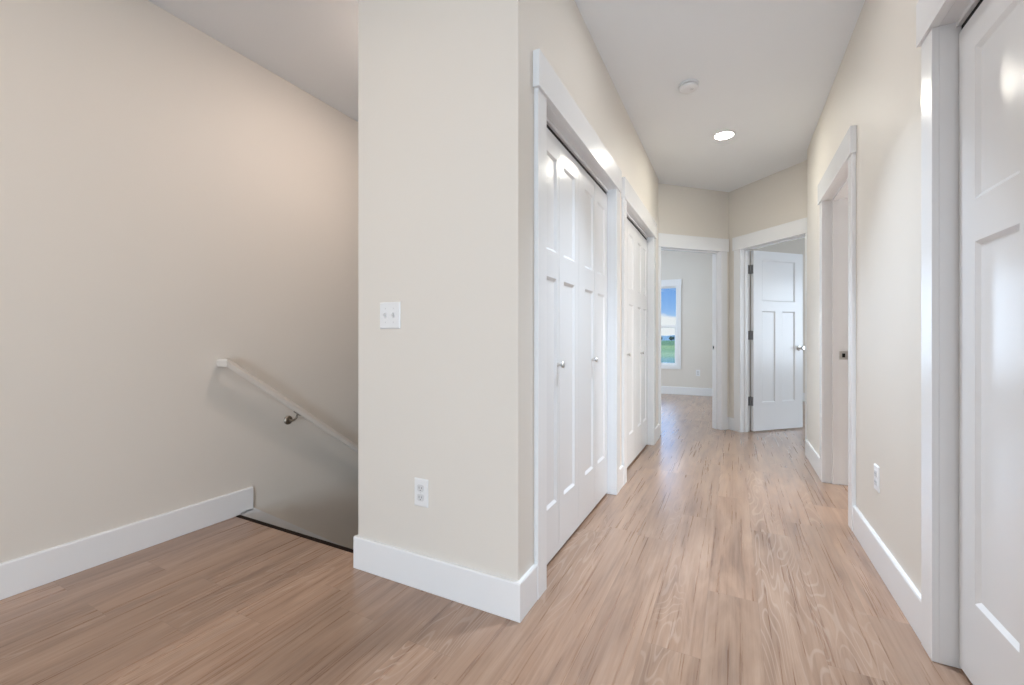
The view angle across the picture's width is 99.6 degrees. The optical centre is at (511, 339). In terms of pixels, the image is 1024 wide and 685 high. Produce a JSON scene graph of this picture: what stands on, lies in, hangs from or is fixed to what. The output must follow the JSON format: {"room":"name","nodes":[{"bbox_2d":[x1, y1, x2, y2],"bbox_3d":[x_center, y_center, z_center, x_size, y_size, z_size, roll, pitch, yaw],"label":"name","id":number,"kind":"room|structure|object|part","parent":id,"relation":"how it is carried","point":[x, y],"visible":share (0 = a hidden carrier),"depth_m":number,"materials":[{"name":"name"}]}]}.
{"room":"home hallway","nodes":[
{"label":"home hallway","id":0,"kind":"room"},
{"bbox_2d":[0,0,357,562],"bbox_3d":[-2.313,1.120,1.353,0.120,5.640,10.300,0,0,27],"label":"wall","id":1,"kind":"structure","parent":0,"point":[173,205],"depth_m":2.22,"materials":[{"name":"paint"}]},
{"bbox_2d":[0,487,252,599],"bbox_3d":[-3.090,0.968,-0.313,0.015,0.142,6.627,0,0,27],"label":"baseboard","id":2,"kind":"structure","parent":1,"relation":"attached to","point":[24,573],"depth_m":2.04,"materials":[{"name":"paint"}]},
{"bbox_2d":[217,358,357,452],"bbox_3d":[-0.817,1.448,4.033,0.101,2.678,3.587,0,0,27],"label":"handrail","id":3,"kind":"object","parent":1,"relation":"attached to","point":[222,362],"visible":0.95,"depth_m":2.75,"materials":[{"name":"paint"}]},
{"bbox_2d":[241,507,341,545],"bbox_3d":[-0.783,2.484,4.193,0.015,2.912,3.648,0,0,27],"label":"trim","id":4,"kind":"structure","parent":1,"relation":"attached to","point":[257,514],"depth_m":2.77,"materials":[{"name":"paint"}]},
{"bbox_2d":[236,515,352,552],"bbox_3d":[-1.136,1.054,2.307,1.074,0.033,0.029,0,0,27],"label":"trim","id":5,"kind":"structure","parent":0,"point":[238,516],"depth_m":2.30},
{"bbox_2d":[358,0,531,580],"bbox_3d":[-0.312,-0.330,1.845,0.814,2.740,0.120,0,0,27],"label":"wall","id":6,"kind":"structure","parent":0,"point":[445,86],"depth_m":1.75,"materials":[{"name":"paint"}]},
{"bbox_2d":[380,302,400,328],"bbox_3d":[-0.535,-0.104,1.881,0.116,0.116,0.018,0,0,27],"label":"light switch","id":7,"kind":"object","parent":6,"relation":"attached to","point":[390,312],"visible":1,"depth_m":1.88,"materials":[{"name":"plastic"}]},
{"bbox_2d":[414,477,427,507],"bbox_3d":[-0.380,0.640,1.807,0.071,0.116,0.009,0,0,27],"label":"wall outlet","id":8,"kind":"object","parent":6,"relation":"attached to","point":[420,485],"visible":1,"depth_m":1.80,"materials":[{"name":"plastic"}]},
{"bbox_2d":[417,484,423,491],"bbox_3d":[-0.381,0.621,1.805,0.033,0.029,0.003,0,0,27],"label":"socket","id":9,"kind":"object","parent":8,"relation":"attached to","point":[420,487],"depth_m":1.80,"materials":[{"name":"plastic"}]},
{"bbox_2d":[417,494,423,500],"bbox_3d":[-0.381,0.659,1.805,0.033,0.029,0.003,0,0,27],"label":"socket","id":10,"kind":"object","parent":8,"relation":"attached to","point":[420,497],"depth_m":1.80,"materials":[{"name":"plastic"}]},
{"bbox_2d":[353,535,537,622],"bbox_3d":[-0.310,0.968,1.848,0.844,0.142,0.158,0,0,27],"label":"baseboard","id":11,"kind":"structure","parent":6,"relation":"attached to","point":[494,594],"depth_m":1.73,"materials":[{"name":"paint"}]},
{"bbox_2d":[0,394,972,684],"bbox_3d":[1.511,1.140,1.305,7.500,0.200,13.700,0,0,27],"label":"floor","id":12,"kind":"structure","parent":0,"point":[722,557],"depth_m":1.66,"materials":[{"name":"brown wood"}]},
{"bbox_2d":[148,0,864,250],"bbox_3d":[1.511,-1.775,1.305,7.900,0.150,14.100,0,0,27],"label":"ceiling","id":13,"kind":"structure","parent":0,"point":[765,71],"depth_m":2.64,"materials":[{"name":"paint"}]},
{"bbox_2d":[678,79,698,93],"bbox_3d":[1.179,-1.678,2.890,0.132,0.044,0.132,0,0,27],"label":"smoke detector","id":14,"kind":"object","parent":13,"relation":"attached to","point":[688,86],"visible":1,"depth_m":2.86,"materials":[{"name":"plastic"}]},
{"bbox_2d":[712,130,735,139],"bbox_3d":[1.764,-1.694,3.602,0.176,0.012,0.176,0,0,27],"label":"recessed light","id":15,"kind":"object","parent":13,"relation":"in","point":[726,134],"visible":1,"depth_m":3.59,"materials":[{"name":"plastic"}]},
{"bbox_2d":[532,0,657,564],"bbox_3d":[0.763,-0.330,3.182,0.120,2.740,3.240,0,0,27],"label":"wall","id":16,"kind":"structure","parent":0,"point":[560,31],"depth_m":2.42,"materials":[{"name":"paint"}]},
{"bbox_2d":[547,128,578,563],"bbox_3d":[0.229,0.031,2.103,0.068,1.986,0.602,0,0,27],"label":"door","id":17,"kind":"structure","parent":16,"relation":"in","point":[562,168],"depth_m":2.13,"materials":[{"name":"paint"}]},
{"bbox_3d":[0.236,0.122,2.080,0.034,0.032,0.032,0,0,27],"label":"knob","id":18,"kind":"part","parent":17,"relation":"part of","materials":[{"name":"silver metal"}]},
{"bbox_2d":[533,49,621,598],"bbox_3d":[0.364,-0.056,2.373,0.148,2.189,1.415,0,0,27],"label":"door frame","id":19,"kind":"structure","parent":16,"relation":"attached to","point":[555,109],"depth_m":1.98,"materials":[{"name":"paint"}]},
{"bbox_3d":[0.117,0.018,1.769,0.018,2.043,0.089,0,0,27],"label":"casing leg","id":20,"kind":"part","parent":19,"relation":"part of","materials":[{"name":"paint"}]},
{"bbox_3d":[0.710,0.018,2.928,0.018,2.043,0.089,0,0,27],"label":"casing leg","id":21,"kind":"part","parent":19,"relation":"part of","materials":[{"name":"paint"}]},
{"bbox_2d":[579,164,606,524],"bbox_3d":[0.504,0.031,2.641,0.068,1.986,0.602,0,0,27],"label":"door","id":22,"kind":"structure","parent":16,"relation":"in","point":[592,200],"depth_m":2.61,"materials":[{"name":"paint"}]},
{"bbox_2d":[627,219,634,466],"bbox_3d":[0.920,0.031,3.455,0.068,1.986,0.602,0,0,27],"label":"door","id":23,"kind":"structure","parent":16,"relation":"in","point":[630,228],"depth_m":3.60,"materials":[{"name":"paint"}]},
{"bbox_2d":[621,177,656,484],"bbox_3d":[1.057,-0.056,3.725,0.148,2.189,1.417,0,0,27],"label":"door frame","id":24,"kind":"structure","parent":16,"relation":"attached to","point":[634,210],"depth_m":4.24,"materials":[{"name":"paint"}]},
{"bbox_3d":[0.808,0.018,3.120,0.018,2.043,0.089,0,0,27],"label":"casing leg","id":25,"kind":"part","parent":24,"relation":"part of","materials":[{"name":"paint"}]},
{"bbox_3d":[1.403,0.018,4.280,0.018,2.043,0.089,0,0,27],"label":"casing leg","id":26,"kind":"part","parent":24,"relation":"part of","materials":[{"name":"paint"}]},
{"bbox_2d":[620,424,659,489],"bbox_3d":[1.148,0.968,3.786,0.015,0.142,1.838,0,0,27],"label":"baseboard","id":27,"kind":"structure","parent":16,"relation":"attached to","point":[658,425],"depth_m":3.07,"materials":[{"name":"paint"}]},
{"bbox_2d":[635,228,646,457],"bbox_3d":[1.196,0.031,3.994,0.068,1.986,0.602,0,0,27],"label":"door","id":28,"kind":"structure","parent":16,"relation":"in","point":[640,241],"depth_m":3.96,"materials":[{"name":"paint"}]},
{"bbox_2d":[658,183,728,416],"bbox_3d":[1.975,-0.330,4.899,1.080,2.740,0.120,0,0,-18],"label":"wall","id":29,"kind":"structure","parent":0,"point":[689,211],"depth_m":4.87,"materials":[{"name":"paint"}]},
{"bbox_2d":[658,233,728,434],"bbox_3d":[1.988,-0.056,4.888,1.015,2.189,0.148,0,0,-18],"label":"door frame","id":30,"kind":"structure","parent":29,"relation":"attached to","point":[718,247],"depth_m":4.96,"materials":[{"name":"paint"}]},
{"bbox_3d":[1.575,0.018,4.697,0.089,2.043,0.018,0,0,-18],"label":"casing leg","id":31,"kind":"part","parent":30,"relation":"part of","materials":[{"name":"paint"}]},
{"bbox_3d":[2.434,0.018,4.974,0.089,2.043,0.018,0,0,-18],"label":"casing leg","id":32,"kind":"part","parent":30,"relation":"part of","materials":[{"name":"paint"}]},
{"bbox_2d":[661,238,804,392],"bbox_3d":[4.660,-0.330,7.456,7.500,2.740,0.120,0,0,27],"label":"wall","id":33,"kind":"structure","parent":0,"point":[694,269],"depth_m":8.03,"materials":[{"name":"paint"}]},
{"bbox_2d":[661,279,681,368],"bbox_3d":[2.831,-0.285,8.377,0.849,1.695,0.146,0,0,27],"label":"window","id":34,"kind":"structure","parent":33,"relation":"in","point":[673,283],"depth_m":8.16,"materials":[{"name":"paint"}]},
{"bbox_3d":[2.832,0.107,8.380,0.661,0.745,0.030,0,0,27],"label":"sash","id":35,"kind":"part","parent":34,"relation":"part of","materials":[{"name":"clear glass"}]},
{"bbox_3d":[2.838,-0.257,8.391,0.685,1.497,0.116,0,0,27],"label":"frame","id":36,"kind":"part","parent":34,"relation":"part of","materials":[{"name":"white plastic"}]},
{"bbox_2d":[661,386,804,400],"bbox_3d":[4.629,0.968,7.396,7.500,0.142,0.015,0,0,27],"label":"baseboard","id":37,"kind":"structure","parent":33,"relation":"attached to","point":[664,389],"depth_m":8.08,"materials":[{"name":"paint"}]},
{"bbox_2d":[750,250,751,429],"bbox_3d":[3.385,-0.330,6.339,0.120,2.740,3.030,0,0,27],"label":"door frame","id":38,"kind":"structure","parent":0,"point":[750,250],"depth_m":4.97,"materials":[{"name":"paint"}]},
{"bbox_2d":[729,160,806,417],"bbox_3d":[2.743,-0.330,4.472,0.120,2.740,1.165,0,0,-18],"label":"wall","id":39,"kind":"structure","parent":0,"point":[778,198],"depth_m":4.61,"materials":[{"name":"paint"}]},
{"bbox_2d":[727,417,733,430],"bbox_3d":[2.504,0.968,4.959,0.036,0.142,0.091,0,0,-18],"label":"baseboard","id":40,"kind":"structure","parent":39,"relation":"attached to","point":[730,421],"depth_m":4.96,"materials":[{"name":"paint"}]},
{"bbox_2d":[732,217,806,438],"bbox_3d":[2.723,-0.056,4.489,0.148,2.189,0.962,0,0,-18],"label":"door frame","id":41,"kind":"structure","parent":39,"relation":"attached to","point":[742,245],"depth_m":4.84,"materials":[{"name":"paint"}]},
{"bbox_3d":[2.541,0.018,4.876,0.018,2.043,0.089,0,0,-18],"label":"casing leg","id":42,"kind":"part","parent":41,"relation":"part of","materials":[{"name":"paint"}]},
{"bbox_3d":[2.801,0.018,4.068,0.018,2.043,0.089,0,0,-18],"label":"casing leg","id":43,"kind":"part","parent":41,"relation":"part of","materials":[{"name":"paint"}]},
{"bbox_2d":[748,250,804,430],"bbox_3d":[3.032,0.017,4.934,0.773,2.018,0.167,0,0,-22],"label":"door","id":44,"kind":"structure","parent":39,"relation":"in","point":[775,335],"depth_m":4.94,"materials":[{"name":"paint"}]},
{"bbox_3d":[3.347,0.101,5.008,0.062,0.062,0.066,0,0,-18],"label":"knob","id":45,"kind":"part","parent":44,"relation":"part of","materials":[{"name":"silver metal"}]},
{"bbox_2d":[807,0,920,592],"bbox_3d":[1.615,-0.330,1.735,0.120,2.740,4.760,0,0,27],"label":"wall","id":46,"kind":"structure","parent":0,"point":[876,87],"depth_m":1.91,"materials":[{"name":"paint"}]},
{"bbox_2d":[818,125,856,530],"bbox_3d":[2.141,-0.056,2.744,0.193,2.189,1.018,0,0,27],"label":"door frame","id":47,"kind":"structure","parent":46,"relation":"attached to","point":[837,186],"depth_m":3.09,"materials":[{"name":"paint"}]},
{"bbox_3d":[2.278,0.018,3.182,0.018,2.043,0.089,0,0,27],"label":"casing leg","id":48,"kind":"part","parent":47,"relation":"part of","materials":[{"name":"paint"}]},
{"bbox_3d":[2.365,0.115,3.086,0.052,0.060,0.002,0,0,27],"label":"strike plate","id":49,"kind":"part","parent":47,"relation":"part of","materials":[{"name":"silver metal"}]},
{"bbox_3d":[1.866,0.018,2.376,0.018,2.043,0.089,0,0,27],"label":"casing leg","id":50,"kind":"part","parent":47,"relation":"part of","materials":[{"name":"paint"}]},
{"bbox_2d":[805,439,920,640],"bbox_3d":[2.025,0.968,2.683,0.015,0.142,2.722,0,0,27],"label":"baseboard","id":51,"kind":"structure","parent":46,"relation":"attached to","point":[906,595],"depth_m":1.82,"materials":[{"name":"paint"}]},
{"bbox_2d":[874,463,879,492],"bbox_3d":[1.671,0.636,1.987,0.009,0.116,0.071,0,0,27],"label":"wall outlet","id":52,"kind":"object","parent":46,"relation":"attached to","point":[876,467],"visible":1,"depth_m":1.97,"materials":[{"name":"plastic"}]},
{"bbox_2d":[916,0,982,668],"bbox_3d":[1.059,-0.056,0.679,0.148,2.189,1.751,0,0,27],"label":"door frame","id":53,"kind":"structure","parent":46,"relation":"attached to","point":[939,23],"depth_m":1.39,"materials":[{"name":"paint"}]},
{"bbox_3d":[1.383,0.018,1.433,0.018,2.043,0.089,0,0,27],"label":"casing leg","id":54,"kind":"part","parent":53,"relation":"part of","materials":[{"name":"paint"}]},
{"bbox_2d":[959,0,1023,684],"bbox_3d":[1.233,0.031,1.024,0.068,1.986,0.759,0,0,27],"label":"door","id":55,"kind":"structure","parent":46,"relation":"in","point":[991,43],"depth_m":1.21,"materials":[{"name":"paint"}]},
{"label":"outside","id":56,"kind":"structure","parent":0,"visible":0},
{"bbox_2d":[661,340,674,362],"bbox_3d":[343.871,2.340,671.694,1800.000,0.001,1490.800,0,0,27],"label":"ground","id":57,"kind":"structure","parent":56,"point":[667,346],"depth_m":83.05,"materials":[{"name":"green plant"}]},
{"bbox_2d":[661,335,674,339],"bbox_3d":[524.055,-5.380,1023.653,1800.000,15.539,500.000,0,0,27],"label":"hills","id":58,"kind":"structure","parent":57,"relation":"on","point":[664,337],"depth_m":963.96,"materials":[{"name":"blue"}]}
]}

